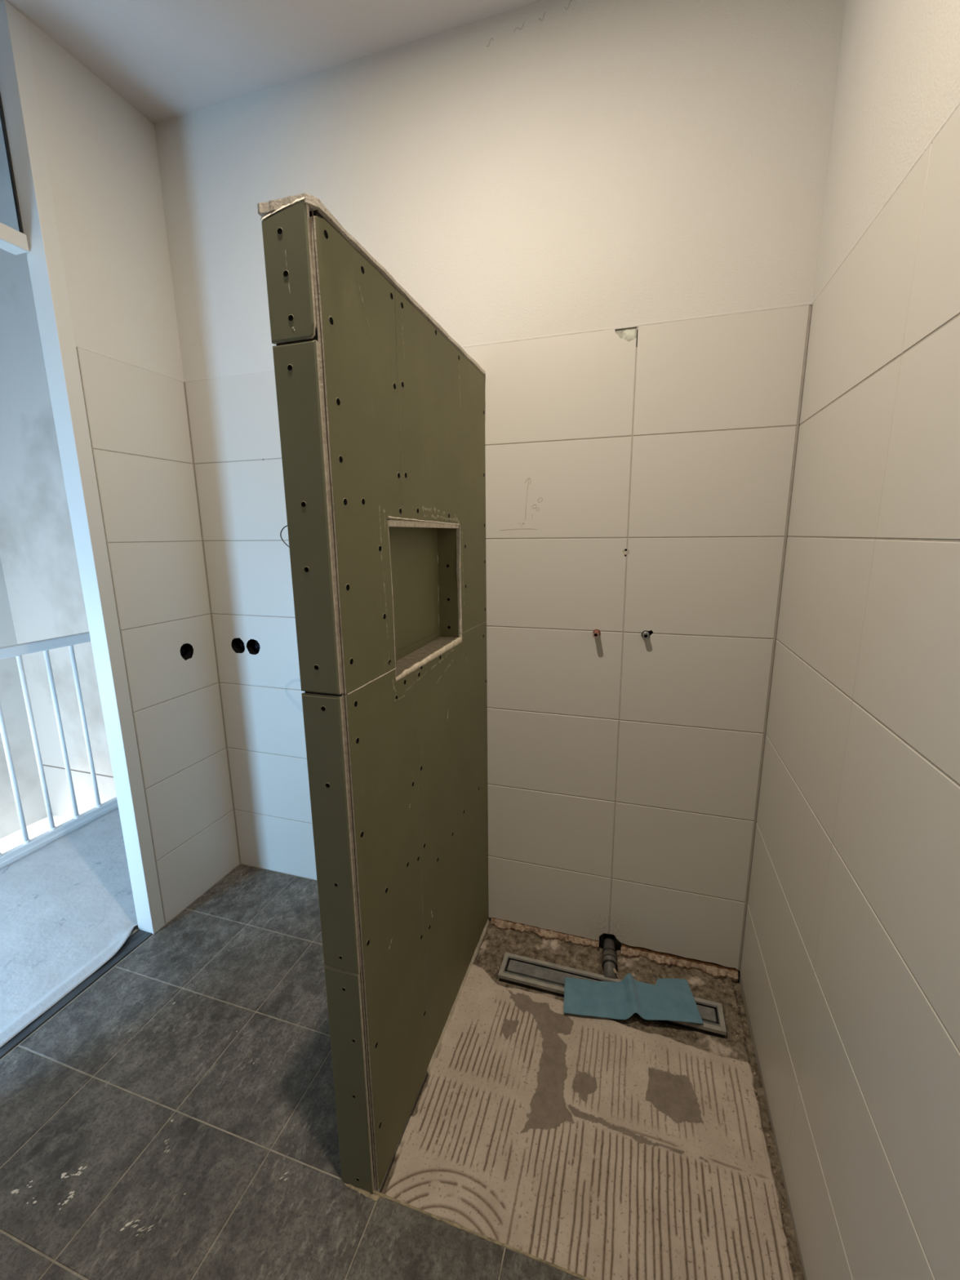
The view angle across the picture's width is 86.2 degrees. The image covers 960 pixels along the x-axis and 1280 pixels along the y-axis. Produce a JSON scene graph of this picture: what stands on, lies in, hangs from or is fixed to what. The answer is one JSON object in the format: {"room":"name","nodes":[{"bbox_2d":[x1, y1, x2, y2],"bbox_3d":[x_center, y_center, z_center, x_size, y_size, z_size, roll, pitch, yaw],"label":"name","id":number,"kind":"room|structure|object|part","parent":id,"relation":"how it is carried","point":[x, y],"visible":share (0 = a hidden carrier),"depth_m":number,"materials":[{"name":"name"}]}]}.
{"room":"building under construction","nodes":[
{"label":"building under construction","id":0,"kind":"room"},
{"bbox_2d":[0,557,47,839],"bbox_3d":[-4.083,-0.610,1.627,0.120,5.600,4.450,3,12,17],"label":"wall","id":1,"kind":"structure","parent":0,"point":[11,695],"depth_m":3.77,"materials":[{"name":"paint"}]},
{"bbox_2d":[0,814,71,853],"bbox_3d":[-3.257,1.877,1.882,1.700,0.110,4.350,3,12,17],"label":"floor","id":2,"kind":"structure","parent":0,"point":[15,839],"depth_m":3.79,"materials":[{"name":"white"}]},
{"bbox_2d":[0,248,115,818],"bbox_3d":[-2.177,-0.962,3.246,2.670,5.600,0.150,3,12,17],"label":"wall","id":3,"kind":"structure","parent":0,"point":[38,556],"depth_m":3.51,"materials":[{"name":"paint"}]},
{"bbox_2d":[4,807,138,937],"bbox_3d":[-2.102,1.413,1.196,0.982,0.212,3.840,3,12,17],"label":"floor","id":4,"kind":"structure","parent":0,"point":[135,928],"depth_m":2.01,"materials":[{"name":"white paint"}]},
{"bbox_2d":[0,631,118,868],"bbox_3d":[-2.366,0.648,1.956,0.048,1.030,3.000,3,12,17],"label":"stair railing","id":5,"kind":"object","parent":4,"relation":"on","point":[54,833],"visible":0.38,"depth_m":2.57,"materials":[{"name":"white metal"}]},
{"bbox_3d":[-2.377,0.167,1.859,0.036,0.050,3.000,3,12,17],"label":"handrail","id":6,"kind":"part","parent":5,"relation":"part of","materials":[{"name":"white metal"}]},
{"bbox_3d":[-2.358,1.120,2.052,0.042,0.066,3.000,3,12,17],"label":"rail","id":7,"kind":"part","parent":5,"relation":"part of","materials":[{"name":"white metal"}]},
{"bbox_2d":[0,807,137,1048],"bbox_3d":[-1.901,1.181,1.710,1.009,0.024,2.630,3,12,17],"label":"covering","id":8,"kind":"object","parent":4,"relation":"on","point":[67,905],"visible":0.52,"depth_m":2.06,"materials":[{"name":"white plastic"}]},
{"bbox_2d":[25,17,239,924],"bbox_3d":[-1.552,-0.137,0.901,0.076,3.015,2.620,3,12,17],"label":"wall","id":9,"kind":"structure","parent":0,"point":[101,152],"depth_m":1.83,"materials":[{"name":"white tile"}]},
{"bbox_2d":[0,0,164,933],"bbox_3d":[-1.455,-0.214,1.270,0.115,2.915,0.998,3,12,17],"label":"door frame","id":10,"kind":"structure","parent":9,"relation":"in","point":[28,218],"depth_m":1.60,"materials":[{"name":"white paint"}]},
{"bbox_3d":[-1.484,-1.372,1.037,0.004,0.551,0.896,3,12,17],"label":"transom glass","id":11,"kind":"part","parent":10,"relation":"part of","materials":[{"name":"white"}]},
{"bbox_2d":[180,644,191,657],"bbox_3d":[-1.193,0.044,2.053,0.035,0.067,0.067,3,12,17],"label":"box","id":12,"kind":"object","parent":9,"relation":"attached to","point":[183,649],"visible":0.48,"depth_m":2.08,"materials":[{"name":"black plastic"}]},
{"bbox_2d":[0,0,541,124],"bbox_3d":[-0.510,-1.560,0.287,2.287,0.100,4.450,3,12,17],"label":"ceiling","id":13,"kind":"structure","parent":0,"point":[168,60],"depth_m":1.49,"materials":[{"name":"white paint"}]},
{"bbox_2d":[257,192,488,1200],"bbox_3d":[-0.156,0.215,1.414,0.107,2.016,0.920,3,12,17],"label":"wall","id":14,"kind":"structure","parent":0,"point":[381,411],"depth_m":1.11,"materials":[{"name":"green paper"}]},
{"bbox_2d":[280,525,288,546],"bbox_3d":[-0.394,-0.308,1.557,0.505,0.127,0.012,3,12,17],"label":"cable","id":15,"kind":"object","parent":14,"relation":"hanging from","point":[285,526],"visible":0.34,"depth_m":1.63,"materials":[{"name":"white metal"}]},
{"bbox_3d":[-0.163,-0.755,1.227,0.081,0.017,0.880,3,12,17],"label":"head plate","id":16,"kind":"part","parent":14,"relation":"part of","materials":[{"name":"green rubber"}]},
{"bbox_3d":[-0.155,0.040,1.354,0.074,0.016,0.444,3,12,17],"label":"niche sill","id":17,"kind":"part","parent":14,"relation":"part of","materials":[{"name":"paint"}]},
{"bbox_2d":[0,863,804,1279],"bbox_3d":[-0.496,1.378,0.853,2.134,0.086,2.670,3,12,17],"label":"floor","id":18,"kind":"structure","parent":0,"point":[99,1086],"depth_m":1.31,"materials":[{"name":"tile"}]},
{"bbox_2d":[0,929,152,1058],"bbox_3d":[-1.424,1.228,1.562,0.071,0.034,0.900,3,12,17],"label":"trim","id":19,"kind":"structure","parent":18,"relation":"on","point":[136,939],"depth_m":1.72,"materials":[{"name":"stone"}]},
{"bbox_2d":[10,1002,287,1235],"bbox_3d":[-0.732,1.229,1.449,0.625,0.002,0.677,1,12,10],"label":"debris","id":20,"kind":"object","parent":18,"relation":"on","point":[63,1175],"visible":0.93,"depth_m":1.19,"materials":[{"name":"beige"}]},
{"bbox_2d":[601,933,617,978],"bbox_3d":[0.467,1.143,1.847,0.052,0.054,0.196,2,12,13],"label":"pipe","id":21,"kind":"object","parent":18,"relation":"on","point":[609,959],"visible":0.94,"depth_m":1.82,"materials":[{"name":"grey plastic"}]},
{"bbox_2d":[497,951,726,1038],"bbox_3d":[0.421,1.185,1.716,0.720,0.042,0.102,3,12,17],"label":"shower drain","id":22,"kind":"object","parent":18,"relation":"in","point":[536,975],"visible":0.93,"depth_m":1.75,"materials":[{"name":"metal"}]},
{"bbox_3d":[0.423,1.173,1.718,0.673,0.014,0.046,3,12,17],"label":"plate","id":23,"kind":"part","parent":22,"relation":"part of","materials":[{"name":"grey metal"}]},
{"bbox_2d":[563,973,703,1023],"bbox_3d":[0.482,1.159,1.674,0.426,0.027,0.170,0,12,5],"label":"cloth","id":24,"kind":"object","parent":18,"relation":"on","point":[672,999],"visible":1,"depth_m":1.66,"materials":[{"name":"blue fabric"}]},
{"bbox_2d":[479,931,796,1275],"bbox_3d":[0.343,1.233,1.489,0.868,0.031,0.862,3,12,17],"label":"rubble","id":25,"kind":"object","parent":18,"relation":"on","point":[559,942],"visible":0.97,"depth_m":1.57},
{"bbox_2d":[154,0,845,982],"bbox_3d":[-0.104,-0.322,1.855,2.310,3.065,0.141,3,12,17],"label":"wall","id":26,"kind":"structure","parent":0,"point":[613,208],"depth_m":1.60,"materials":[{"name":"white tile"}]},
{"bbox_2d":[232,638,260,654],"bbox_3d":[-0.969,0.023,2.150,0.143,0.069,0.042,3,12,17],"label":"box","id":27,"kind":"object","parent":26,"relation":"attached to","point":[238,646],"visible":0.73,"depth_m":2.17,"materials":[{"name":"black plastic"}]},
{"bbox_2d":[232,638,244,653],"bbox_3d":[-1.004,0.019,2.164,0.067,0.067,0.035,3,12,17],"label":"hole","id":28,"kind":"object","parent":27,"relation":"on","point":[238,646],"depth_m":2.18,"materials":[{"name":"black"}]},
{"bbox_2d":[247,639,260,653],"bbox_3d":[-0.931,0.025,2.142,0.067,0.067,0.035,3,12,17],"label":"hole","id":29,"kind":"object","parent":27,"relation":"on","point":[251,642],"depth_m":2.16,"materials":[{"name":"black"}]},
{"bbox_2d":[592,629,600,638],"bbox_3d":[0.383,-0.022,1.682,0.022,0.022,0.069,3,12,17],"label":"pipe","id":30,"kind":"object","parent":26,"relation":"attached to","point":[597,633],"visible":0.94,"depth_m":1.66,"materials":[{"name":"orange metal"}]},
{"bbox_2d":[642,630,649,639],"bbox_3d":[0.531,-0.017,1.643,0.022,0.022,0.055,3,12,17],"label":"pipe","id":31,"kind":"object","parent":26,"relation":"attached to","point":[646,634],"visible":0.98,"depth_m":1.62,"materials":[{"name":"grey metal"}]},
{"bbox_2d":[739,0,959,1279],"bbox_3d":[0.528,0.009,0.213,0.101,3.065,2.720,3,12,17],"label":"wall","id":32,"kind":"structure","parent":0,"point":[850,972],"depth_m":0.90,"materials":[{"name":"white tile"}]}
]}

